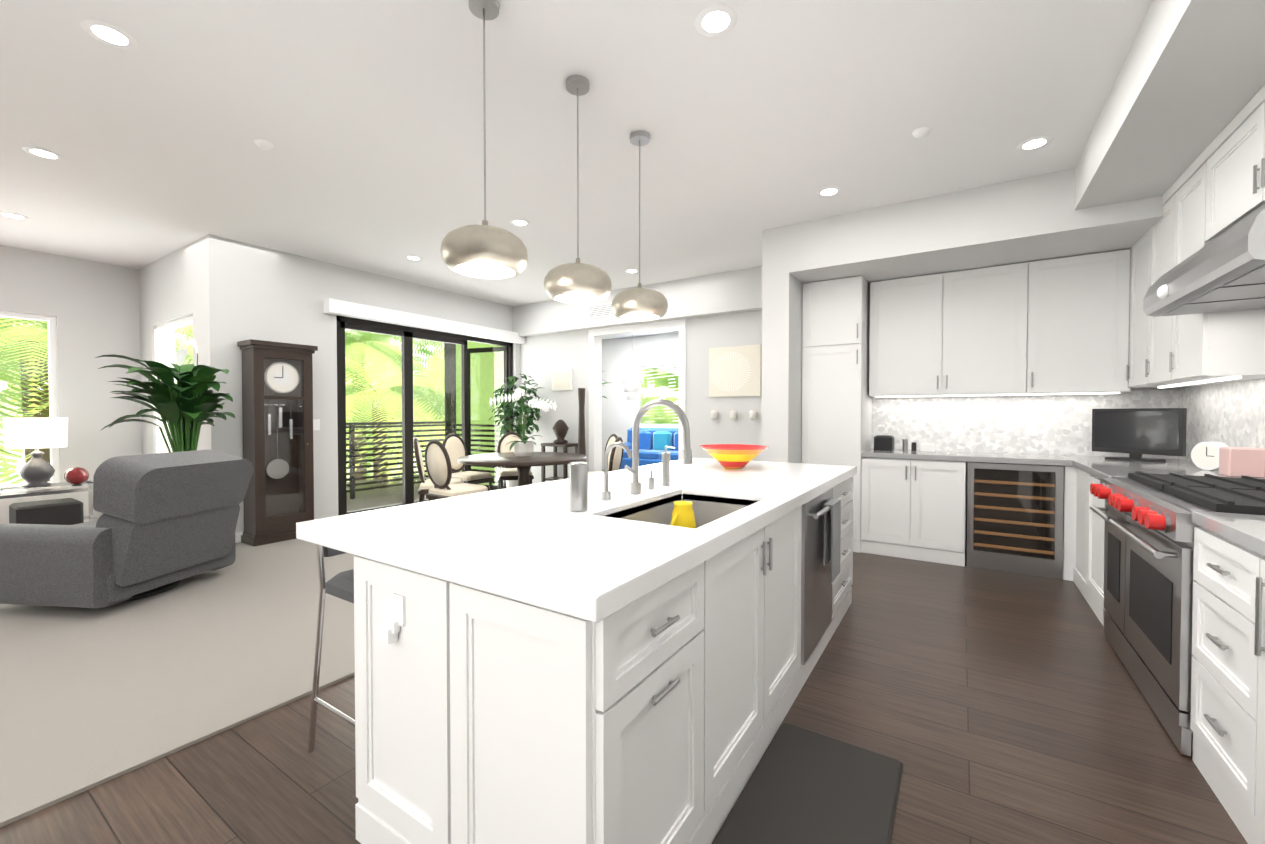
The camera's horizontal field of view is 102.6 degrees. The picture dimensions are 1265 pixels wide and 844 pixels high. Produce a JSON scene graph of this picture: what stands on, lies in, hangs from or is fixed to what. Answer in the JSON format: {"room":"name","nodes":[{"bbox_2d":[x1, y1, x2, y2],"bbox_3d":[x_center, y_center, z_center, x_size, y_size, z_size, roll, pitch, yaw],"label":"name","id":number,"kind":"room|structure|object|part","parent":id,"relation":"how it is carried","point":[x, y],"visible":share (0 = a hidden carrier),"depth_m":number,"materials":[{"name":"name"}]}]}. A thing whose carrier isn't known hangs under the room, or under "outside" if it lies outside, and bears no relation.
{"room":"kitchen","nodes":[
{"label":"kitchen","id":0,"kind":"room"},
{"bbox_2d":[0,245,141,523],"bbox_3d":[-7.510,-0.258,3.354,0.200,2.950,6.220,1,1,33],"label":"wall","id":1,"kind":"structure","parent":0,"point":[93,307],"depth_m":5.53,"materials":[{"name":"paint"}]},
{"bbox_2d":[0,311,60,492],"bbox_3d":[-6.886,-0.189,4.296,0.220,1.820,2.676,1,1,33],"label":"window","id":2,"kind":"structure","parent":1,"relation":"in","point":[52,379],"depth_m":5.33,"materials":[{"name":"white"}]},
{"bbox_2d":[139,238,202,453],"bbox_3d":[-4.960,-0.294,5.525,2.110,2.950,0.200,1,1,33],"label":"wall","id":3,"kind":"structure","parent":0,"point":[170,287],"depth_m":5.38,"materials":[{"name":"paint"}]},
{"bbox_2d":[156,316,192,381],"bbox_3d":[-4.806,-0.212,5.414,1.250,1.730,0.220,1,1,33],"label":"window","id":4,"kind":"structure","parent":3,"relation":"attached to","point":[182,322],"depth_m":5.34,"materials":[{"name":"white"}]},
{"bbox_2d":[155,325,172,452],"bbox_3d":[-5.104,-0.224,5.524,0.530,1.610,0.016,1,1,33],"label":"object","id":5,"kind":"structure","parent":4,"relation":"attached to","point":[164,345],"depth_m":5.52,"materials":[{"name":"white"}]},
{"bbox_2d":[201,234,519,532],"bbox_3d":[-2.920,-0.311,6.543,0.200,2.950,4.130,1,1,33],"label":"wall","id":6,"kind":"structure","parent":0,"point":[251,291],"depth_m":5.37,"materials":[{"name":"paint"}]},
{"bbox_2d":[235,532,242,542],"bbox_3d":[-3.648,1.130,5.250,0.015,0.110,1.130,1,1,33],"label":"baseboard","id":7,"kind":"structure","parent":6,"relation":"attached to","point":[238,537],"depth_m":4.94,"materials":[{"name":"white wood"}]},
{"bbox_2d":[313,419,319,429],"bbox_3d":[-3.457,0.031,5.532,0.007,0.120,0.080,1,1,33],"label":"switch plate","id":8,"kind":"object","parent":6,"relation":"attached to","point":[316,424],"visible":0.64,"depth_m":5.53,"materials":[{"name":"white plastic"}]},
{"bbox_2d":[323,298,525,343],"bbox_3d":[-2.548,-1.296,6.795,0.128,0.150,2.965,1,1,33],"label":"shade valance","id":9,"kind":"object","parent":6,"relation":"attached to","point":[355,310],"visible":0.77,"depth_m":6.39,"materials":[{"name":"white"}]},
{"bbox_2d":[336,315,512,515],"bbox_3d":[-2.989,-0.046,7.129,0.828,2.400,2.730,1,1,33],"label":"door","id":10,"kind":"structure","parent":6,"relation":"in","point":[407,334],"depth_m":6.52,"materials":[{"name":"clear glass"}]},
{"bbox_2d":[444,343,455,436],"bbox_3d":[-2.633,-0.347,8.729,1.700,2.950,0.150,1,1,33],"label":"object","id":11,"kind":"structure","parent":0,"point":[451,382],"depth_m":9.04,"materials":[{"name":"brown metal"}]},
{"bbox_2d":[0,0,1151,339],"bbox_3d":[-1.434,-1.805,4.676,11.600,0.100,15.300,1,1,33],"label":"ceiling","id":12,"kind":"structure","parent":0,"point":[364,118],"depth_m":2.90,"materials":[{"name":"paint"}]},
{"bbox_2d":[0,212,28,219],"bbox_3d":[-5.249,-1.746,4.294,0.178,0.005,0.178,0,1,24],"label":"recessed light","id":13,"kind":"object","parent":12,"relation":"in","point":[6,214],"depth_m":4.30,"materials":[{"name":"white"}]},
{"bbox_2d":[22,146,64,160],"bbox_3d":[-3.795,-1.729,3.265,0.178,0.005,0.178,0,1,24],"label":"recessed light","id":14,"kind":"object","parent":12,"relation":"in","point":[39,152],"depth_m":3.26,"materials":[{"name":"white"}]},
{"bbox_2d":[80,19,137,49],"bbox_3d":[-2.313,-1.712,2.242,0.178,0.005,0.178,0,1,24],"label":"recessed light","id":15,"kind":"object","parent":12,"relation":"in","point":[109,34],"depth_m":2.24,"materials":[{"name":"white"}]},
{"bbox_2d":[254,139,273,149],"bbox_3d":[-2.287,-1.715,3.144,0.098,0.029,0.098,0,1,21],"label":"ceiling detector","id":16,"kind":"object","parent":12,"relation":"attached to","point":[262,144],"depth_m":3.12,"materials":[{"name":"white plastic"}]},
{"bbox_2d":[405,255,421,260],"bbox_3d":[-2.359,-1.765,5.456,0.178,0.005,0.178,0,1,-12],"label":"recessed light","id":17,"kind":"object","parent":12,"relation":"in","point":[410,257],"depth_m":5.46,"materials":[{"name":"white"}]},
{"bbox_2d":[440,0,527,278],"bbox_3d":[-0.605,-1.165,2.072,0.345,1.093,0.345,1,1,33],"label":"pendant light","id":18,"kind":"object","parent":12,"relation":"hanging from","point":[484,250],"visible":0.98,"depth_m":1.98,"materials":[{"name":"silver metal"}]},
{"bbox_2d":[510,219,529,226],"bbox_3d":[-0.988,-1.748,4.446,0.178,0.005,0.178,0,1,24],"label":"recessed light","id":19,"kind":"object","parent":12,"relation":"in","point":[516,222],"depth_m":4.44,"materials":[{"name":"white"}]},
{"bbox_2d":[544,75,611,303],"bbox_3d":[-0.278,-1.173,2.575,0.345,1.093,0.345,1,1,33],"label":"pendant light","id":20,"kind":"object","parent":12,"relation":"hanging from","point":[577,282],"visible":1,"depth_m":2.49,"materials":[{"name":"silver metal"}]},
{"bbox_2d":[625,269,638,272],"bbox_3d":[-0.007,-1.773,5.955,0.178,0.005,0.178,0,1,24],"label":"recessed light","id":21,"kind":"object","parent":12,"relation":"in","point":[627,270],"depth_m":5.96,"materials":[{"name":"white"}]},
{"bbox_2d":[621,334,643,399],"bbox_3d":[-0.001,-1.112,9.004,0.400,1.429,0.400,1,1,33],"label":"chandelier","id":22,"kind":"object","parent":12,"relation":"hanging from","point":[632,381],"visible":1,"depth_m":8.89,"materials":[{"name":"silver metal"}]},
{"bbox_2d":[611,131,667,320],"bbox_3d":[0.044,-1.181,3.070,0.345,1.093,0.345,1,1,33],"label":"pendant light","id":23,"kind":"object","parent":12,"relation":"hanging from","point":[639,303],"visible":1,"depth_m":2.97,"materials":[{"name":"silver metal"}]},
{"bbox_2d":[695,4,736,36],"bbox_3d":[0.357,-1.710,2.166,0.178,0.005,0.178,0,1,24],"label":"recessed light","id":24,"kind":"object","parent":12,"relation":"in","point":[716,20],"depth_m":2.16,"materials":[{"name":"white plastic"}]},
{"bbox_2d":[816,186,841,196],"bbox_3d":[1.485,-1.738,3.829,0.178,0.005,0.178,0,1,6],"label":"recessed light","id":25,"kind":"object","parent":12,"relation":"in","point":[828,191],"depth_m":3.82,"materials":[{"name":"white"}]},
{"bbox_2d":[912,127,930,138],"bbox_3d":[1.717,-1.712,3.011,0.098,0.029,0.098,0,1,21],"label":"ceiling detector","id":26,"kind":"object","parent":12,"relation":"attached to","point":[921,132],"depth_m":2.99,"materials":[{"name":"white plastic"}]},
{"bbox_2d":[1016,136,1052,151],"bbox_3d":[2.497,-1.727,3.148,0.178,0.005,0.178,0,1,24],"label":"recessed light","id":27,"kind":"object","parent":12,"relation":"in","point":[1035,143],"depth_m":3.14,"materials":[{"name":"white"}]},
{"bbox_2d":[0,469,1247,843],"bbox_3d":[-1.434,1.244,4.726,11.600,0.100,15.300,1,1,33],"label":"floor","id":28,"kind":"structure","parent":0,"point":[992,707],"depth_m":1.94,"materials":[{"name":"brown wood"}]},
{"bbox_2d":[0,485,425,827],"bbox_3d":[-3.954,1.206,3.560,5.556,0.014,9.992,1,1,33],"label":"floor carpet","id":29,"kind":"object","parent":28,"relation":"on","point":[90,698],"visible":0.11,"depth_m":2.53,"materials":[{"name":"beige carpet"}]},
{"bbox_2d":[9,498,83,524],"bbox_3d":[-5.638,0.883,4.876,0.420,0.223,0.420,1,1,33],"label":"ottoman","id":30,"kind":"object","parent":29,"relation":"on","point":[65,511],"visible":0.83,"depth_m":4.78,"materials":[{"name":"grey leather"}]},
{"bbox_2d":[0,480,98,521],"bbox_3d":[-5.645,0.898,4.893,0.790,0.558,0.740,1,1,33],"label":"side table","id":31,"kind":"object","parent":29,"relation":"on","point":[90,517],"visible":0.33,"depth_m":4.88,"materials":[{"name":"white wood"}]},
{"bbox_2d":[3,418,67,486],"bbox_3d":[-5.752,0.288,4.893,0.410,0.660,0.410,1,1,33],"label":"table lamp","id":32,"kind":"object","parent":31,"relation":"on","point":[37,469],"visible":1,"depth_m":4.80,"materials":[{"name":"white"}]},
{"bbox_2d":[64,467,89,485],"bbox_3d":[-5.386,0.527,4.909,0.170,0.182,0.170,1,1,33],"label":"glass orb","id":33,"kind":"object","parent":31,"relation":"on","point":[76,476],"visible":1,"depth_m":4.87,"materials":[{"name":"red glass"}]},
{"bbox_2d":[0,450,253,607],"bbox_3d":[-3.497,0.706,3.565,1.088,0.986,0.970,0,1,6],"label":"recliner","id":34,"kind":"object","parent":29,"relation":"on","point":[164,522],"visible":1,"depth_m":3.18,"materials":[{"name":"grey fabric"}]},
{"bbox_2d":[95,337,234,451],"bbox_3d":[-3.777,0.224,4.136,0.825,1.932,0.732,1,1,33],"label":"plant","id":35,"kind":"object","parent":29,"relation":"on","point":[186,405],"visible":0.73,"depth_m":4.17,"materials":[{"name":"green plant"}]},
{"bbox_2d":[237,339,317,546],"bbox_3d":[-3.545,0.197,5.090,0.305,1.955,0.590,1,1,33],"label":"grandfather clock","id":36,"kind":"object","parent":29,"relation":"on","point":[277,408],"visible":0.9,"depth_m":5.06,"materials":[{"name":"brown wood"}]},
{"bbox_2d":[413,437,463,502],"bbox_3d":[-2.193,0.665,5.754,0.538,0.999,0.450,0,1,-19],"label":"dining chair","id":37,"kind":"object","parent":29,"relation":"on","point":[426,485],"visible":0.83,"depth_m":5.54,"materials":[{"name":"beige fabric"}]},
{"bbox_2d":[425,440,487,500],"bbox_3d":[-1.839,0.673,5.290,0.465,0.999,0.545,1,1,33],"label":"dining chair","id":38,"kind":"object","parent":29,"relation":"on","point":[438,465],"visible":0.79,"depth_m":5.11,"materials":[{"name":"beige fabric"}]},
{"bbox_2d":[442,434,493,490],"bbox_3d":[-2.133,0.652,6.504,0.538,0.999,0.450,1,1,28],"label":"dining chair","id":39,"kind":"object","parent":29,"relation":"on","point":[454,445],"visible":0.67,"depth_m":6.53,"materials":[{"name":"beige fabric"}]},
{"bbox_2d":[496,432,533,489],"bbox_3d":[-1.623,0.645,6.948,0.450,0.999,0.538,0,1,-20],"label":"dining chair","id":40,"kind":"object","parent":29,"relation":"on","point":[505,473],"visible":0.54,"depth_m":7.05,"materials":[{"name":"beige fabric"}]},
{"bbox_2d":[488,374,541,487],"bbox_3d":[-1.718,0.213,7.526,0.820,1.841,0.876,1,1,33],"label":"ficus plant","id":41,"kind":"object","parent":29,"relation":"on","point":[504,405],"visible":0.71,"depth_m":7.38,"materials":[{"name":"green plant"}]},
{"bbox_2d":[457,452,586,485],"bbox_3d":[-1.300,0.785,6.063,1.500,0.745,1.500,1,1,33],"label":"dining table","id":42,"kind":"object","parent":29,"relation":"on","point":[524,464],"visible":0.67,"depth_m":5.79,"materials":[{"name":"brown wood"}]},
{"bbox_2d":[489,388,556,456],"bbox_3d":[-1.259,-0.005,6.189,0.798,0.828,0.648,1,1,33],"label":"orchid","id":43,"kind":"object","parent":42,"relation":"on","point":[523,447],"visible":1,"depth_m":6.09,"materials":[{"name":"white plant"}]},
{"bbox_2d":[541,442,577,481],"bbox_3d":[-1.055,0.723,7.394,0.480,0.826,0.320,1,1,33],"label":"console table","id":44,"kind":"object","parent":29,"relation":"on","point":[555,446],"visible":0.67,"depth_m":7.36,"materials":[{"name":"brown wood"}]},
{"bbox_2d":[552,419,568,443],"bbox_3d":[-1.047,0.136,7.378,0.240,0.345,0.240,1,1,33],"label":"sculpture","id":45,"kind":"object","parent":44,"relation":"on","point":[560,428],"visible":0.98,"depth_m":7.31,"materials":[{"name":"brown wood"}]},
{"bbox_2d":[578,388,585,461],"bbox_3d":[-0.723,0.329,7.219,0.170,1.620,0.170,1,1,33],"label":"floor vase","id":46,"kind":"object","parent":29,"relation":"on","point":[581,429],"visible":0.52,"depth_m":7.17,"materials":[{"name":"brown wood"}]},
{"bbox_2d":[588,434,617,474],"bbox_3d":[-0.459,0.653,6.489,0.538,0.999,0.450,0,1,-27],"label":"dining chair","id":47,"kind":"object","parent":29,"relation":"on","point":[611,438],"visible":0.19,"depth_m":6.57,"materials":[{"name":"beige fabric"}]},
{"bbox_2d":[609,437,622,470],"bbox_3d":[-0.389,0.664,5.816,0.538,0.999,0.450,0,1,15],"label":"dining chair","id":48,"kind":"object","parent":29,"relation":"on","point":[616,457],"visible":0.33,"depth_m":5.70,"materials":[{"name":"beige fabric"}]},
{"bbox_2d":[308,504,406,752],"bbox_3d":[-0.895,0.798,1.923,0.532,0.888,0.402,1,1,33],"label":"bar stool","id":49,"kind":"object","parent":28,"relation":"on","point":[340,585],"visible":0.06,"depth_m":1.85,"materials":[{"name":"silver metal"}]},
{"bbox_2d":[336,471,856,843],"bbox_3d":[0.346,0.798,2.424,0.969,0.868,2.871,1,1,33],"label":"kitchen island","id":50,"kind":"object","parent":28,"relation":"on","point":[621,660],"depth_m":1.30,"materials":[{"name":"white wood"}]},
{"bbox_2d":[296,459,855,614],"bbox_3d":[0.210,0.336,2.519,1.215,0.052,2.895,1,1,33],"label":"island countertop","id":51,"kind":"structure","parent":50,"relation":"on","point":[526,540],"depth_m":1.51,"materials":[{"name":"white stone"}]},
{"bbox_2d":[569,462,587,511],"bbox_3d":[-0.197,0.233,1.842,0.070,0.175,0.070,1,1,33],"label":"canister","id":52,"kind":"object","parent":51,"relation":"on","point":[578,486],"visible":1,"depth_m":1.81,"materials":[{"name":"silver metal"}]},
{"bbox_2d":[600,442,635,498],"bbox_3d":[-0.062,0.199,2.041,0.147,0.238,0.040,1,1,33],"label":"faucet","id":53,"kind":"object","parent":51,"relation":"on","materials":[{"name":"silver metal"}]},
{"bbox_2d":[644,483,651,486],"bbox_3d":[0.103,0.268,2.364,0.066,0.090,0.032,1,1,33],"label":"faucet","id":54,"kind":"object","parent":51,"relation":"on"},
{"bbox_2d":[632,399,695,494],"bbox_3d":[0.104,0.110,2.138,0.300,0.414,0.105,1,1,33],"label":"faucet","id":55,"kind":"object","parent":51,"relation":"on","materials":[{"name":"silver metal"}]},
{"bbox_2d":[612,495,751,522],"bbox_3d":[0.214,0.446,1.967,0.439,0.210,0.734,1,1,33],"label":"sink","id":56,"kind":"object","parent":51,"relation":"in","point":[704,506],"depth_m":2.26,"materials":[{"name":"silver metal"}]},
{"bbox_2d":[670,501,695,528],"bbox_3d":[0.198,0.435,2.086,0.110,0.200,0.156,1,1,33],"label":"cloth","id":57,"kind":"object","parent":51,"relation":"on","point":[683,515],"visible":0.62,"depth_m":2.07,"materials":[{"name":"yellow fabric"}]},
{"bbox_2d":[699,444,768,468],"bbox_3d":[0.654,0.227,3.280,0.450,0.140,0.450,1,1,33],"label":"fruit bowl","id":58,"kind":"object","parent":51,"relation":"on","point":[734,456],"visible":1,"depth_m":3.18,"materials":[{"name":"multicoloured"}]},
{"bbox_2d":[620,427,677,469],"bbox_3d":[0.528,0.591,10.030,1.900,0.930,0.950,1,1,33],"label":"sofa","id":59,"kind":"object","parent":28,"relation":"on","point":[654,443],"visible":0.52,"depth_m":10.04,"materials":[{"name":"blue fabric"}]},
{"bbox_2d":[713,723,902,843],"bbox_3d":[0.519,1.238,1.524,0.435,0.018,1.020,1,1,33],"label":"kitchen mat","id":60,"kind":"object","parent":28,"relation":"on","point":[804,786],"visible":1,"depth_m":1.66,"materials":[{"name":"grey"}]},
{"bbox_2d":[802,276,873,552],"bbox_3d":[2.035,-0.073,5.024,0.532,2.525,0.657,1,1,33],"label":"tall cabinet","id":61,"kind":"object","parent":28,"relation":"on","point":[837,401],"depth_m":4.74,"materials":[{"name":"white wood"}]},
{"bbox_2d":[862,457,977,566],"bbox_3d":[2.623,0.760,4.668,0.857,0.870,0.636,1,1,33],"label":"base cabinet","id":62,"kind":"object","parent":28,"relation":"on","point":[913,508],"depth_m":4.38,"materials":[{"name":"white wood"}]},
{"bbox_2d":[862,449,1073,464],"bbox_3d":[2.879,0.326,4.488,1.471,0.097,0.646,1,1,33],"label":"countertop","id":63,"kind":"structure","parent":62,"relation":"on","point":[1022,458],"depth_m":4.26,"materials":[{"name":"white stone"}]},
{"bbox_2d":[874,435,893,450],"bbox_3d":[2.430,0.201,4.893,0.160,0.139,0.180,1,1,33],"label":"toaster","id":64,"kind":"object","parent":63,"relation":"on","point":[884,442],"visible":1,"depth_m":4.82,"materials":[{"name":"black plastic"}]},
{"bbox_2d":[903,439,934,451],"bbox_3d":[2.694,0.218,4.769,0.262,0.109,0.102,1,1,33],"label":"canisters","id":65,"kind":"object","parent":63,"relation":"on","point":[927,447],"depth_m":4.72,"materials":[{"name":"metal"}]},
{"bbox_2d":[974,461,1069,580],"bbox_3d":[3.200,0.767,4.293,0.766,0.868,0.636,1,1,33],"label":"wine cooler","id":66,"kind":"object","parent":28,"relation":"on","point":[1022,526],"depth_m":4.01,"materials":[{"name":"black glass"}]},
{"bbox_2d":[1070,465,1097,611],"bbox_3d":[3.329,0.785,3.169,0.716,0.870,1.146,1,1,33],"label":"base cabinet","id":67,"kind":"object","parent":28,"relation":"on","point":[1083,485],"depth_m":3.57,"materials":[{"name":"white wood"}]},
{"bbox_2d":[1094,473,1221,754],"bbox_3d":[2.679,0.783,2.218,0.718,0.905,1.289,1,1,33],"label":"range oven","id":68,"kind":"object","parent":28,"relation":"on","point":[1162,565],"depth_m":2.18,"materials":[{"name":"metal"}]},
{"bbox_2d":[1062,455,1264,552],"bbox_3d":[2.548,0.330,1.966,0.723,0.070,5.236,1,1,33],"label":"countertop","id":69,"kind":"structure","parent":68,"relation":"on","point":[1241,499],"depth_m":2.19,"materials":[{"name":"white stone"}]},
{"bbox_2d":[1092,408,1186,461],"bbox_3d":[3.780,0.093,3.811,0.180,0.390,0.540,0,1,-19],"label":"television","id":70,"kind":"object","parent":69,"relation":"on","point":[1135,433],"visible":1,"depth_m":3.77,"materials":[{"name":"black plastic"}]},
{"bbox_2d":[1191,442,1227,469],"bbox_3d":[3.594,0.210,3.145,0.064,0.176,0.176,0,1,-2],"label":"desk clock","id":71,"kind":"object","parent":69,"relation":"on","point":[1204,455],"visible":0.77,"depth_m":3.14,"materials":[{"name":"white"}]},
{"bbox_2d":[1219,447,1264,476],"bbox_3d":[3.452,0.224,2.869,0.140,0.158,0.140,1,1,33],"label":"box","id":72,"kind":"object","parent":69,"relation":"on","point":[1243,461],"visible":0.97,"depth_m":2.82,"materials":[{"name":"pink"}]},
{"bbox_2d":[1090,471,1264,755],"bbox_3d":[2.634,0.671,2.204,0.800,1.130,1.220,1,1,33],"label":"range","id":73,"kind":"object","parent":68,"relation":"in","point":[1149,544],"depth_m":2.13,"materials":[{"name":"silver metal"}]},
{"bbox_2d":[1186,521,1249,833],"bbox_3d":[2.197,0.814,1.427,0.716,0.870,0.557,1,1,33],"label":"base cabinet","id":74,"kind":"object","parent":28,"relation":"on","point":[1218,595],"depth_m":1.67,"materials":[{"name":"white wood"}]},
{"bbox_2d":[1242,549,1264,843],"bbox_3d":[1.928,0.821,1.012,0.716,0.870,0.567,1,1,33],"label":"base cabinet","id":75,"kind":"object","parent":28,"relation":"on","point":[1255,644],"depth_m":1.45,"materials":[{"name":"white wood"}]},
{"bbox_2d":[602,332,678,468],"bbox_3d":[0.784,-0.380,10.683,5.300,2.950,0.150,1,1,33],"label":"wall","id":76,"kind":"structure","parent":0,"point":[619,411],"depth_m":11.23,"materials":[{"name":"paint"}]},
{"bbox_2d":[637,364,678,427],"bbox_3d":[0.603,-0.547,10.815,1.150,1.320,0.220,1,1,33],"label":"room window","id":77,"kind":"structure","parent":76,"relation":"in","point":[639,406],"depth_m":10.82,"materials":[{"name":"white"}]},
{"bbox_2d":[520,310,761,483],"bbox_3d":[0.080,-0.318,6.967,4.370,2.950,0.150,1,1,33],"label":"wall","id":78,"kind":"structure","parent":0,"point":[542,357],"depth_m":6.44,"materials":[{"name":"paint"}]},
{"bbox_2d":[552,369,572,390],"bbox_3d":[-1.052,-0.628,7.586,0.390,0.310,0.032,1,1,33],"label":"picture","id":79,"kind":"object","parent":78,"relation":"attached to","point":[562,379],"visible":0.96,"depth_m":7.56,"materials":[{"name":"white"}]},
{"bbox_2d":[588,319,685,471],"bbox_3d":[0.071,-0.086,6.976,1.560,2.485,0.190,1,1,33],"label":"door frame","id":80,"kind":"structure","parent":78,"relation":"attached to","point":[595,398],"depth_m":7.27,"materials":[{"name":"white"}]},
{"bbox_2d":[710,410,717,418],"bbox_3d":[1.006,-0.088,6.223,0.097,0.115,0.102,0,1,18],"label":"hook","id":81,"kind":"object","parent":78,"relation":"attached to","point":[714,413],"depth_m":6.19,"materials":[{"name":"white"}]},
{"bbox_2d":[730,410,737,419],"bbox_3d":[1.216,-0.086,6.087,0.097,0.115,0.102,0,1,18],"label":"hook","id":82,"kind":"object","parent":78,"relation":"attached to","point":[734,414],"depth_m":6.05,"materials":[{"name":"white"}]},
{"bbox_2d":[709,344,760,396],"bbox_3d":[1.228,-0.609,6.104,0.650,0.600,0.033,1,1,33],"label":"picture","id":83,"kind":"object","parent":78,"relation":"attached to","point":[734,370],"visible":0.93,"depth_m":6.08},
{"bbox_2d":[749,410,756,419],"bbox_3d":[1.417,-0.084,5.956,0.097,0.115,0.102,0,1,18],"label":"hook","id":84,"kind":"object","parent":78,"relation":"attached to","point":[753,414],"depth_m":5.92,"materials":[{"name":"white ceramic"}]},
{"bbox_2d":[761,225,802,462],"bbox_3d":[1.674,-0.289,5.185,0.245,2.950,1.400,1,1,33],"label":"wall","id":85,"kind":"structure","parent":0,"point":[782,300],"depth_m":4.61,"materials":[{"name":"paint"}]},
{"bbox_2d":[512,266,1178,549],"bbox_3d":[1.339,-0.302,5.987,7.550,2.950,0.200,1,1,33],"label":"wall","id":86,"kind":"structure","parent":0,"point":[731,292],"depth_m":6.34,"materials":[{"name":"paint"}]},
{"bbox_2d":[588,303,614,318],"bbox_3d":[-0.397,-1.533,6.965,0.550,0.180,0.017,1,1,33],"label":"air vent","id":87,"kind":"object","parent":86,"relation":"in","point":[599,310],"visible":0.62,"depth_m":6.99,"materials":[{"name":"white metal"}]},
{"bbox_2d":[870,264,1037,396],"bbox_3d":[2.885,-0.787,4.639,1.260,1.085,0.356,1,1,33],"label":"upper cabinet","id":88,"kind":"object","parent":86,"relation":"attached to","point":[950,333],"depth_m":4.50,"materials":[{"name":"white wood"}]},
{"bbox_2d":[1014,251,1130,394],"bbox_3d":[3.583,-0.779,4.157,0.702,1.085,0.404,1,1,33],"label":"upper cabinet","id":89,"kind":"object","parent":86,"relation":"attached to","point":[1066,308],"depth_m":4.05,"materials":[{"name":"white wood"}]},
{"bbox_2d":[789,168,1163,284],"bbox_3d":[2.839,-1.538,4.223,2.735,0.420,1.090,1,1,33],"label":"ceiling soffit","id":90,"kind":"structure","parent":0,"point":[1031,219],"depth_m":3.88,"materials":[{"name":"paint"}]},
{"bbox_2d":[1118,229,1202,388],"bbox_3d":[3.766,-0.851,3.553,0.432,1.188,0.544,1,1,33],"label":"upper cabinet","id":91,"kind":"object","parent":0,"relation":"attached to","point":[1134,262],"depth_m":3.78,"materials":[{"name":"white wood"}]},
{"bbox_2d":[1075,0,1264,209],"bbox_3d":[0.970,-1.526,-0.430,0.800,0.290,8.750,1,1,33],"label":"soffit","id":92,"kind":"structure","parent":0,"point":[1189,84],"depth_m":2.26,"materials":[{"name":"paint"}]},
{"bbox_2d":[1146,192,1236,387],"bbox_3d":[3.552,-0.844,3.163,0.366,1.188,0.607,1,1,33],"label":"upper cabinet","id":93,"kind":"object","parent":0,"relation":"attached to","point":[1157,232],"depth_m":3.30,"materials":[{"name":"white wood"}]},
{"bbox_2d":[1162,153,1264,384],"bbox_3d":[3.311,-0.838,2.792,0.366,1.188,0.541,1,1,33],"label":"upper cabinet","id":94,"kind":"object","parent":0,"relation":"attached to","point":[1215,294],"depth_m":2.61,"materials":[{"name":"white wood"}]},
{"bbox_2d":[1202,85,1264,244],"bbox_3d":[2.830,-1.176,2.047,0.366,0.488,1.220,1,1,33],"label":"upper cabinet","id":95,"kind":"object","parent":0,"relation":"attached to","point":[1233,165],"depth_m":2.35,"materials":[{"name":"white wood"}]},
{"bbox_2d":[1143,203,1264,316],"bbox_3d":[2.733,-0.744,2.116,0.596,0.374,1.216,1,1,33],"label":"range hood","id":96,"kind":"object","parent":95,"relation":"in","point":[1226,277],"depth_m":2.18,"materials":[{"name":"silver metal"}]},
{"bbox_3d":[1.631,-0.198,-0.308,0.200,2.950,10.040,1,1,33],"label":"wall","id":97,"kind":"structure","parent":0,"visible":0},
{"bbox_2d":[871,390,1174,458],"bbox_3d":[3.340,0.007,4.565,2.160,0.540,0.011,1,1,33],"label":"backsplash","id":98,"kind":"structure","parent":97,"relation":"attached to","point":[998,424],"depth_m":4.55,"materials":[{"name":"tile"}]},
{"bbox_2d":[1027,422,1037,435],"bbox_3d":[3.509,0.059,4.446,0.075,0.120,0.006,1,1,33],"label":"outlet","id":99,"kind":"object","parent":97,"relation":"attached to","point":[1032,428],"depth_m":4.44,"materials":[{"name":"white plastic"}]},
{"bbox_2d":[1175,378,1264,461],"bbox_3d":[3.231,0.023,2.353,0.011,0.580,3.839,1,1,33],"label":"backsplash","id":100,"kind":"structure","parent":97,"relation":"attached to","point":[1230,414],"depth_m":3.25,"materials":[{"name":"tile"}]},
{"label":"outside","id":101,"kind":"structure","parent":0,"visible":0},
{"bbox_2d":[0,317,678,498],"bbox_3d":[-6.638,-1.320,5.561,13.283,13.000,26.500,1,1,33],"label":"outdoor scenery","id":102,"kind":"object","parent":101,"point":[356,464],"depth_m":8.87,"materials":[{"name":"plant"}]},
{"bbox_3d":[-3.555,0.585,7.087,1.440,1.140,3.575,1,1,33],"label":"railing","id":103,"kind":"part","parent":102,"relation":"part of","materials":[{"name":"brown metal"}]}
]}

